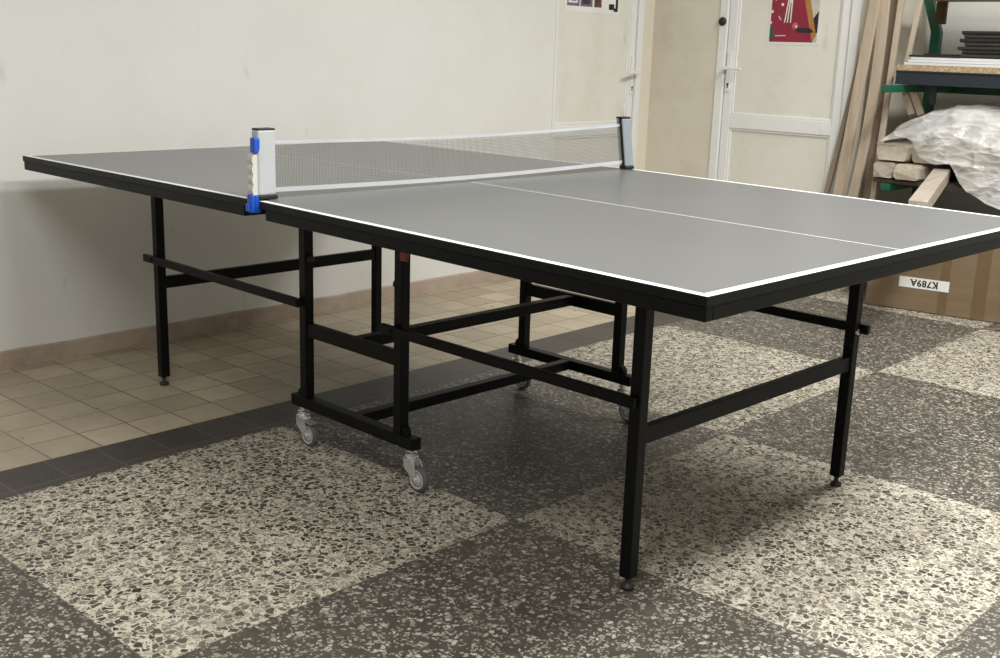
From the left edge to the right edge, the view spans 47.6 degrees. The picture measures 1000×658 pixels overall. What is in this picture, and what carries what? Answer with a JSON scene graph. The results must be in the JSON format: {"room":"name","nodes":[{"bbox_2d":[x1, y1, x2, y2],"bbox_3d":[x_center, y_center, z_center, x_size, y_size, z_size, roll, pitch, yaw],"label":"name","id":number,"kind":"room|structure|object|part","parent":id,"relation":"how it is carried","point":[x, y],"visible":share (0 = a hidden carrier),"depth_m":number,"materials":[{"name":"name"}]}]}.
{"room":"recreation room","nodes":[
{"label":"recreation room","id":0,"kind":"room"},
{"bbox_2d":[0,0,555,351],"bbox_3d":[-1.740,-1.278,3.689,0.120,2.900,7.310,14,19,41],"label":"wall","id":1,"kind":"structure","parent":0,"point":[77,76],"depth_m":4.41,"materials":[{"name":"paint"}]},
{"bbox_2d":[0,270,510,370],"bbox_3d":[-1.995,0.166,3.721,0.016,0.067,6.560,14,19,41],"label":"baseboard","id":2,"kind":"structure","parent":1,"relation":"attached to","point":[36,354],"depth_m":4.58,"materials":[{"name":"tile"}]},
{"bbox_2d":[550,0,644,169],"bbox_3d":[0.526,-1.365,6.097,0.129,2.050,0.750,14,19,41],"label":"door","id":3,"kind":"structure","parent":1,"relation":"in","point":[597,71],"depth_m":6.12,"materials":[{"name":"wood"}]},
{"bbox_3d":[0.462,-0.760,6.237,0.027,0.605,0.620,14,19,41],"label":"panel","id":4,"kind":"part","parent":3,"relation":"part of","materials":[{"name":"beige paint"}]},
{"bbox_2d":[564,0,619,14],"bbox_3d":[0.496,-1.872,5.935,0.003,0.420,0.465,14,19,41],"label":"poster","id":5,"kind":"object","parent":3,"relation":"attached to","point":[587,6],"visible":1,"depth_m":5.99,"materials":[{"name":"paper"}]},
{"bbox_2d":[567,0,579,5],"bbox_3d":[0.382,-1.745,5.844,0.002,0.150,0.100,14,19,41],"label":"picture","id":6,"kind":"object","parent":5,"relation":"attached to","point":[569,2],"depth_m":5.86,"materials":[{"name":"paper"}]},
{"bbox_2d":[580,0,592,6],"bbox_3d":[0.455,-1.762,5.921,0.001,0.150,0.100,14,19,41],"label":"picture","id":7,"kind":"object","parent":5,"relation":"attached to","point":[583,3],"depth_m":5.93},
{"bbox_2d":[594,0,601,7],"bbox_3d":[0.521,-1.777,5.989,0.001,0.150,0.062,14,19,41],"label":"picture","id":8,"kind":"object","parent":5,"relation":"attached to","point":[597,3],"depth_m":6.00},
{"bbox_3d":[0.492,-1.679,6.009,0.027,1.162,0.620,14,19,41],"label":"panel","id":9,"kind":"part","parent":3,"relation":"part of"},
{"bbox_3d":[0.735,-1.411,6.307,0.008,0.210,0.028,14,19,41],"label":"handle plate","id":10,"kind":"part","parent":3,"relation":"part of","materials":[{"name":"silver metal"}]},
{"bbox_3d":[0.727,-1.415,6.249,0.055,0.022,0.117,14,19,41],"label":"handle","id":11,"kind":"part","parent":3,"relation":"part of","materials":[{"name":"silver metal"}]},
{"bbox_2d":[635,0,654,169],"bbox_3d":[0.790,-1.854,6.333,0.120,2.900,0.100,14,19,41],"label":"trim","id":12,"kind":"structure","parent":1,"relation":"attached to","point":[649,4],"depth_m":6.41,"materials":[{"name":"beige paint"}]},
{"bbox_2d":[0,278,999,657],"bbox_3d":[0.543,0.598,2.451,5.543,0.001,8.080,14,19,41],"label":"floor","id":13,"kind":"structure","parent":0,"point":[192,516],"depth_m":2.96,"materials":[{"name":"stone"}]},
{"bbox_2d":[23,141,999,590],"bbox_3d":[-0.095,-0.060,3.424,2.698,0.768,1.500,15,19,43],"label":"table","id":14,"kind":"object","parent":13,"relation":"on","point":[694,248],"visible":0.98,"depth_m":2.88,"materials":[{"name":"black paint"}]},
{"bbox_3d":[-1.134,-0.181,3.781,0.030,0.705,0.030,15,19,43],"label":"leg","id":15,"kind":"part","parent":14,"relation":"part of","materials":[{"name":"black metal"}]},
{"bbox_3d":[-0.809,-0.225,4.109,0.020,0.040,0.900,15,19,43],"label":"leg rail","id":16,"kind":"part","parent":14,"relation":"part of","materials":[{"name":"black metal"}]},
{"bbox_3d":[-0.550,-0.086,3.222,0.030,0.583,0.030,15,19,43],"label":"trolley post","id":17,"kind":"part","parent":14,"relation":"part of","materials":[{"name":"black metal"}]},
{"bbox_3d":[-0.531,-0.197,3.179,0.013,0.024,0.024,15,19,43],"label":"knob","id":18,"kind":"part","parent":14,"relation":"part of","materials":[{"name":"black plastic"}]},
{"bbox_3d":[-0.405,0.039,3.102,0.388,0.040,0.020,15,19,43],"label":"trolley rail","id":19,"kind":"part","parent":14,"relation":"part of","materials":[{"name":"black metal"}]},
{"bbox_3d":[-0.482,-0.320,4.426,0.030,0.705,0.030,15,19,43],"label":"leg","id":20,"kind":"part","parent":14,"relation":"part of","materials":[{"name":"black metal"}]},
{"bbox_3d":[-0.255,-0.006,2.941,0.030,0.583,0.030,15,19,43],"label":"trolley post","id":21,"kind":"part","parent":14,"relation":"part of","materials":[{"name":"black metal"}]},
{"bbox_2d":[245,116,633,212],"bbox_3d":[-0.085,-0.498,3.310,0.033,0.214,1.527,15,19,43],"label":"net","id":22,"kind":"object","parent":14,"relation":"attached to","point":[261,168],"visible":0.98,"depth_m":3.17,"materials":[{"name":"white fabric"}]},
{"bbox_3d":[-0.585,-0.413,2.810,0.030,0.161,0.052,15,19,43],"label":"net post","id":23,"kind":"part","parent":22,"relation":"part of","materials":[{"name":"white plastic"}]},
{"bbox_3d":[-0.585,-0.331,2.833,0.032,0.010,0.053,15,19,43],"label":"plate","id":24,"kind":"part","parent":22,"relation":"part of","materials":[{"name":"black plastic"}]},
{"bbox_3d":[0.420,-0.626,3.804,0.028,0.160,0.076,15,19,43],"label":"net post","id":25,"kind":"part","parent":22,"relation":"part of","materials":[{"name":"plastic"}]},
{"bbox_3d":[0.429,-0.547,3.836,0.030,0.010,0.046,15,19,43],"label":"plate","id":26,"kind":"part","parent":22,"relation":"part of","materials":[{"name":"black plastic"}]},
{"bbox_3d":[0.091,-0.223,3.856,0.030,0.583,0.030,15,19,43],"label":"trolley post","id":27,"kind":"part","parent":14,"relation":"part of","materials":[{"name":"black metal"}]},
{"bbox_3d":[0.236,-0.098,3.736,0.388,0.040,0.020,15,19,43],"label":"trolley rail","id":28,"kind":"part","parent":14,"relation":"part of","materials":[{"name":"black metal"}]},
{"bbox_3d":[0.386,-0.143,3.574,0.030,0.583,0.030,15,19,43],"label":"trolley post","id":29,"kind":"part","parent":14,"relation":"part of","materials":[{"name":"black metal"}]},
{"bbox_3d":[0.294,0.204,2.419,0.030,0.705,0.030,15,19,43],"label":"leg","id":30,"kind":"part","parent":14,"relation":"part of","materials":[{"name":"black metal"}]},
{"bbox_3d":[0.619,0.160,2.748,0.020,0.040,0.900,15,19,43],"label":"leg rail","id":31,"kind":"part","parent":14,"relation":"part of","materials":[{"name":"black metal"}]},
{"bbox_3d":[0.946,0.065,3.064,0.030,0.705,0.030,15,19,43],"label":"leg","id":32,"kind":"part","parent":14,"relation":"part of","materials":[{"name":"black metal"}]},
{"bbox_2d":[824,48,860,193],"bbox_3d":[1.740,-1.133,5.633,0.327,1.900,0.019,13,18,38],"label":"wooden plank","id":33,"kind":"object","parent":13,"relation":"on","point":[840,138],"visible":0.44,"depth_m":5.70,"materials":[{"name":"brown wood"}]},
{"bbox_2d":[833,0,880,195],"bbox_3d":[1.760,-1.212,5.537,0.236,2.100,0.025,12,17,35],"label":"wooden plank","id":34,"kind":"object","parent":13,"relation":"on","point":[874,5],"visible":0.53,"depth_m":5.55,"materials":[{"name":"brown wood"}]},
{"bbox_2d":[835,0,890,290],"bbox_3d":[1.808,-1.280,5.507,0.168,2.250,0.032,12,17,35],"label":"wooden plank","id":35,"kind":"object","parent":13,"relation":"on","point":[883,18],"visible":0.58,"depth_m":5.52,"materials":[{"name":"brown wood"}]},
{"bbox_2d":[863,0,897,198],"bbox_3d":[1.877,-1.278,5.507,0.104,2.250,0.040,14,19,41],"label":"wooden plank","id":36,"kind":"object","parent":13,"relation":"on","point":[893,5],"visible":0.33,"depth_m":5.55,"materials":[{"name":"brown wood"}]},
{"bbox_2d":[870,0,904,199],"bbox_3d":[1.881,-1.261,5.439,0.101,2.250,0.024,8,15,23],"label":"wooden plank","id":37,"kind":"object","parent":13,"relation":"on","point":[900,6],"visible":0.45,"depth_m":5.45,"materials":[{"name":"brown wood"}]},
{"bbox_2d":[865,215,999,322],"bbox_3d":[2.172,-0.326,5.487,0.618,0.428,0.502,11,17,32],"label":"cardboard box","id":38,"kind":"object","parent":13,"relation":"on","point":[968,287],"visible":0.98,"depth_m":5.27,"materials":[{"name":"cardboard"}]},
{"bbox_2d":[873,0,999,195],"bbox_3d":[2.532,-1.132,5.107,1.680,2.200,0.805,14,19,41],"label":"storage rack","id":39,"kind":"object","parent":13,"relation":"on","point":[930,83],"visible":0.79,"depth_m":5.38,"materials":[{"name":"metal"}]},
{"bbox_2d":[873,160,912,177],"bbox_3d":[2.033,-0.808,5.650,0.114,0.080,0.561,14,19,41],"label":"block","id":40,"kind":"object","parent":39,"relation":"on","point":[883,168],"visible":0.27,"depth_m":5.45,"materials":[{"name":"beige stone"}]},
{"bbox_2d":[877,140,933,161],"bbox_3d":[2.058,-0.885,5.614,0.158,0.081,0.556,14,19,41],"label":"block","id":41,"kind":"object","parent":40,"relation":"on","point":[894,151],"visible":0.47,"depth_m":5.42,"materials":[{"name":"beige stone"}]},
{"bbox_3d":[2.057,-0.730,5.667,0.045,0.034,0.611,14,19,41],"label":"arm","id":42,"kind":"part","parent":39,"relation":"part of","materials":[{"name":"green paint"}]},
{"bbox_3d":[2.034,-1.171,5.516,0.045,0.034,0.721,14,19,41],"label":"arm","id":43,"kind":"part","parent":39,"relation":"part of","materials":[{"name":"green paint"}]},
{"bbox_2d":[908,168,949,206],"bbox_3d":[1.870,-0.602,4.928,0.074,0.116,0.903,8,15,25],"label":"timber beam","id":44,"kind":"structure","parent":39,"relation":"on","point":[928,192],"depth_m":4.84,"materials":[{"name":"beige wood"}]},
{"bbox_2d":[893,162,965,180],"bbox_3d":[2.116,-0.783,5.564,0.130,0.078,0.581,14,19,41],"label":"block","id":45,"kind":"object","parent":39,"relation":"on","point":[912,171],"visible":0.45,"depth_m":5.37,"materials":[{"name":"beige stone"}]},
{"bbox_2d":[912,144,958,163],"bbox_3d":[2.174,-0.858,5.519,0.118,0.084,0.542,14,19,41],"label":"block","id":46,"kind":"object","parent":45,"relation":"on","point":[916,159],"visible":0.16,"depth_m":5.34,"materials":[{"name":"beige stone"}]},
{"bbox_2d":[934,128,973,146],"bbox_3d":[2.251,-0.932,5.482,0.134,0.076,0.466,14,19,41],"label":"block","id":47,"kind":"object","parent":46,"relation":"on","point":[954,131],"visible":0.13,"depth_m":5.32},
{"bbox_2d":[954,112,999,129],"bbox_3d":[2.318,-1.000,5.431,0.134,0.076,0.426,14,19,41],"label":"block","id":48,"kind":"object","parent":47,"relation":"on","point":[994,113],"visible":0.12,"depth_m":5.28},
{"bbox_2d":[876,103,999,209],"bbox_3d":[2.246,-0.840,5.378,0.729,0.459,0.570,14,19,41],"label":"plastic film","id":49,"kind":"object","parent":48,"relation":"on","point":[988,125],"visible":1,"depth_m":5.17,"materials":[{"name":"white plastic"}]},
{"bbox_2d":[873,176,999,194],"bbox_3d":[2.575,-0.626,5.204,1.556,0.020,0.575,14,19,41],"label":"shelf","id":50,"kind":"object","parent":39,"relation":"attached to","point":[888,183],"depth_m":5.43,"materials":[{"name":"green wood"}]},
{"bbox_2d":[935,1,948,23],"bbox_3d":[2.219,-1.899,5.590,0.050,0.765,0.025,14,19,41],"label":"board","id":51,"kind":"object","parent":39,"relation":"attached to","point":[942,6],"visible":1,"depth_m":5.66,"materials":[{"name":"brown wood"}]},
{"bbox_2d":[897,65,999,73],"bbox_3d":[2.610,-1.137,5.053,1.498,0.026,0.565,14,19,41],"label":"shelf board","id":52,"kind":"object","parent":39,"relation":"on","point":[984,70],"visible":0.8,"depth_m":5.18,"materials":[{"name":"beige wood"}]},
{"bbox_2d":[904,0,923,61],"bbox_3d":[1.984,-1.669,5.258,0.117,0.865,0.020,12,17,36],"label":"wooden plank","id":53,"kind":"object","parent":52,"relation":"on","point":[920,2],"visible":0.79,"depth_m":5.33,"materials":[{"name":"brown wood"}]},
{"bbox_2d":[904,62,999,67],"bbox_3d":[2.512,-1.173,5.103,1.220,0.012,0.495,14,19,41],"label":"board","id":54,"kind":"object","parent":52,"relation":"on","point":[905,63],"visible":0.92,"depth_m":5.18,"materials":[{"name":"laminate"}]},
{"bbox_2d":[908,59,999,64],"bbox_3d":[2.520,-1.185,5.097,1.205,0.012,0.489,14,19,41],"label":"board","id":55,"kind":"object","parent":54,"relation":"on","point":[909,60],"visible":0.86,"depth_m":5.17,"materials":[{"name":"laminate"}]},
{"bbox_2d":[911,57,999,61],"bbox_3d":[2.526,-1.196,5.093,1.195,0.012,0.483,14,19,41],"label":"board","id":56,"kind":"object","parent":55,"relation":"on","point":[918,58],"visible":1,"depth_m":5.17,"materials":[{"name":"laminate"}]},
{"bbox_2d":[909,55,973,58],"bbox_3d":[2.110,-1.283,5.345,0.245,0.009,0.305,14,19,41],"label":"sheet","id":57,"kind":"object","parent":56,"relation":"on","point":[936,56],"visible":0.64,"depth_m":5.24,"materials":[{"name":"laminate"}]},
{"bbox_2d":[924,54,958,55],"bbox_3d":[2.116,-1.287,5.327,0.155,0.006,0.240,14,19,41],"label":"sheet","id":58,"kind":"object","parent":57,"relation":"on","point":[924,54],"visible":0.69,"depth_m":5.22,"materials":[{"name":"laminate"}]},
{"bbox_2d":[959,54,999,58],"bbox_3d":[2.478,-1.178,4.950,0.870,0.016,0.198,14,19,41],"label":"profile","id":59,"kind":"object","parent":56,"relation":"on","point":[961,55],"visible":0.91,"depth_m":5.11,"materials":[{"name":"brown laminate"}]},
{"bbox_2d":[962,50,999,54],"bbox_3d":[2.482,-1.194,4.944,0.862,0.016,0.198,14,19,41],"label":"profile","id":60,"kind":"object","parent":59,"relation":"on","point":[963,51],"visible":1,"depth_m":5.10,"materials":[{"name":"black laminate"}]},
{"bbox_2d":[957,46,999,50],"bbox_3d":[2.474,-1.212,4.947,0.884,0.016,0.198,14,19,41],"label":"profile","id":61,"kind":"object","parent":60,"relation":"on","point":[958,47],"visible":1,"depth_m":5.10,"materials":[{"name":"black metal"}]},
{"bbox_2d":[964,43,999,46],"bbox_3d":[2.486,-1.226,4.933,0.854,0.016,0.198,14,19,41],"label":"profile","id":62,"kind":"object","parent":61,"relation":"on","point":[965,44],"visible":1,"depth_m":5.09,"materials":[{"name":"brown metal"}]},
{"bbox_2d":[960,39,999,42],"bbox_3d":[2.478,-1.245,4.936,0.878,0.016,0.198,14,19,41],"label":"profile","id":63,"kind":"object","parent":62,"relation":"on","point":[961,40],"visible":1,"depth_m":5.10,"materials":[{"name":"black laminate"}]},
{"bbox_2d":[964,35,999,38],"bbox_3d":[2.485,-1.260,4.926,0.860,0.016,0.198,14,19,41],"label":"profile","id":64,"kind":"object","parent":63,"relation":"on","point":[965,36],"visible":0.94,"depth_m":5.09,"materials":[{"name":"brown laminate"}]},
{"bbox_2d":[962,31,999,34],"bbox_3d":[2.481,-1.278,4.926,0.872,0.016,0.198,14,19,41],"label":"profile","id":65,"kind":"object","parent":64,"relation":"on","point":[963,32],"visible":0.87,"depth_m":5.09,"materials":[{"name":"black metal"}]},
{"bbox_2d":[931,0,999,1],"bbox_3d":[2.654,-1.481,5.044,1.550,0.025,0.410,14,19,41],"label":"shelf board","id":66,"kind":"object","parent":39,"relation":"on","point":[931,0],"visible":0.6,"depth_m":5.53,"materials":[{"name":"brown wood"}]},
{"bbox_3d":[2.795,-1.101,5.335,1.585,0.050,0.039,14,19,41],"label":"rail","id":67,"kind":"part","parent":39,"relation":"part of","materials":[{"name":"metal"}]},
{"bbox_2d":[959,168,999,184],"bbox_3d":[2.340,-0.724,5.376,0.117,0.068,0.560,14,19,41],"label":"block","id":68,"kind":"object","parent":39,"relation":"on","point":[966,173],"visible":0.33,"depth_m":5.21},
{"bbox_2d":[947,146,973,165],"bbox_3d":[2.292,-0.836,5.449,0.124,0.082,0.486,14,19,41],"label":"block","id":69,"kind":"object","parent":68,"relation":"on","point":[970,158],"visible":0.22,"depth_m":5.27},
{"bbox_2d":[973,155,999,168],"bbox_3d":[2.390,-0.810,5.356,0.129,0.082,0.493,14,19,41],"label":"block","id":70,"kind":"object","parent":68,"relation":"on","point":[981,164],"visible":0.42,"depth_m":5.19,"materials":[{"name":"white stone"}]},
{"bbox_2d":[965,131,993,146],"bbox_3d":[2.360,-0.904,5.384,0.134,0.076,0.466,14,19,41],"label":"block","id":71,"kind":"object","parent":70,"relation":"on","point":[970,134],"visible":0.15,"depth_m":5.24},
{"bbox_2d":[645,0,928,289],"bbox_3d":[1.525,-1.792,6.183,1.413,2.900,0.670,14,19,41],"label":"wall","id":72,"kind":"structure","parent":0,"point":[685,32],"depth_m":6.25,"materials":[{"name":"beige paint"}]},
{"bbox_2d":[708,0,862,194],"bbox_3d":[1.466,-1.283,5.888,0.801,2.050,0.129,14,19,41],"label":"door","id":73,"kind":"structure","parent":72,"relation":"in","point":[778,110],"depth_m":5.94,"materials":[{"name":"wood"}]},
{"bbox_3d":[1.229,-1.381,6.086,0.028,0.210,0.008,14,19,41],"label":"handle plate","id":74,"kind":"part","parent":73,"relation":"part of","materials":[{"name":"silver metal"}]},
{"bbox_3d":[1.242,-1.385,6.029,0.117,0.022,0.055,14,19,41],"label":"handle","id":75,"kind":"part","parent":73,"relation":"part of","materials":[{"name":"silver metal"}]},
{"bbox_3d":[1.465,-0.715,6.049,0.596,0.670,0.027,14,19,41],"label":"panel","id":76,"kind":"part","parent":73,"relation":"part of","materials":[{"name":"beige paint"}]},
{"bbox_3d":[1.495,-1.636,5.820,0.596,1.090,0.027,14,19,41],"label":"panel","id":77,"kind":"part","parent":73,"relation":"part of","materials":[{"name":"beige wood"}]},
{"bbox_2d":[767,0,823,45],"bbox_3d":[1.510,-1.655,5.779,0.300,0.400,0.004,14,19,41],"label":"poster","id":78,"kind":"object","parent":73,"relation":"attached to","point":[791,22],"visible":1,"depth_m":5.80,"materials":[{"name":"red paper"}]},
{"bbox_2d":[908,1,999,215],"bbox_3d":[3.854,-1.323,4.596,4.450,2.900,0.100,14,19,41],"label":"wall","id":79,"kind":"structure","parent":0,"point":[961,16],"depth_m":5.91,"materials":[{"name":"paint"}]}
]}

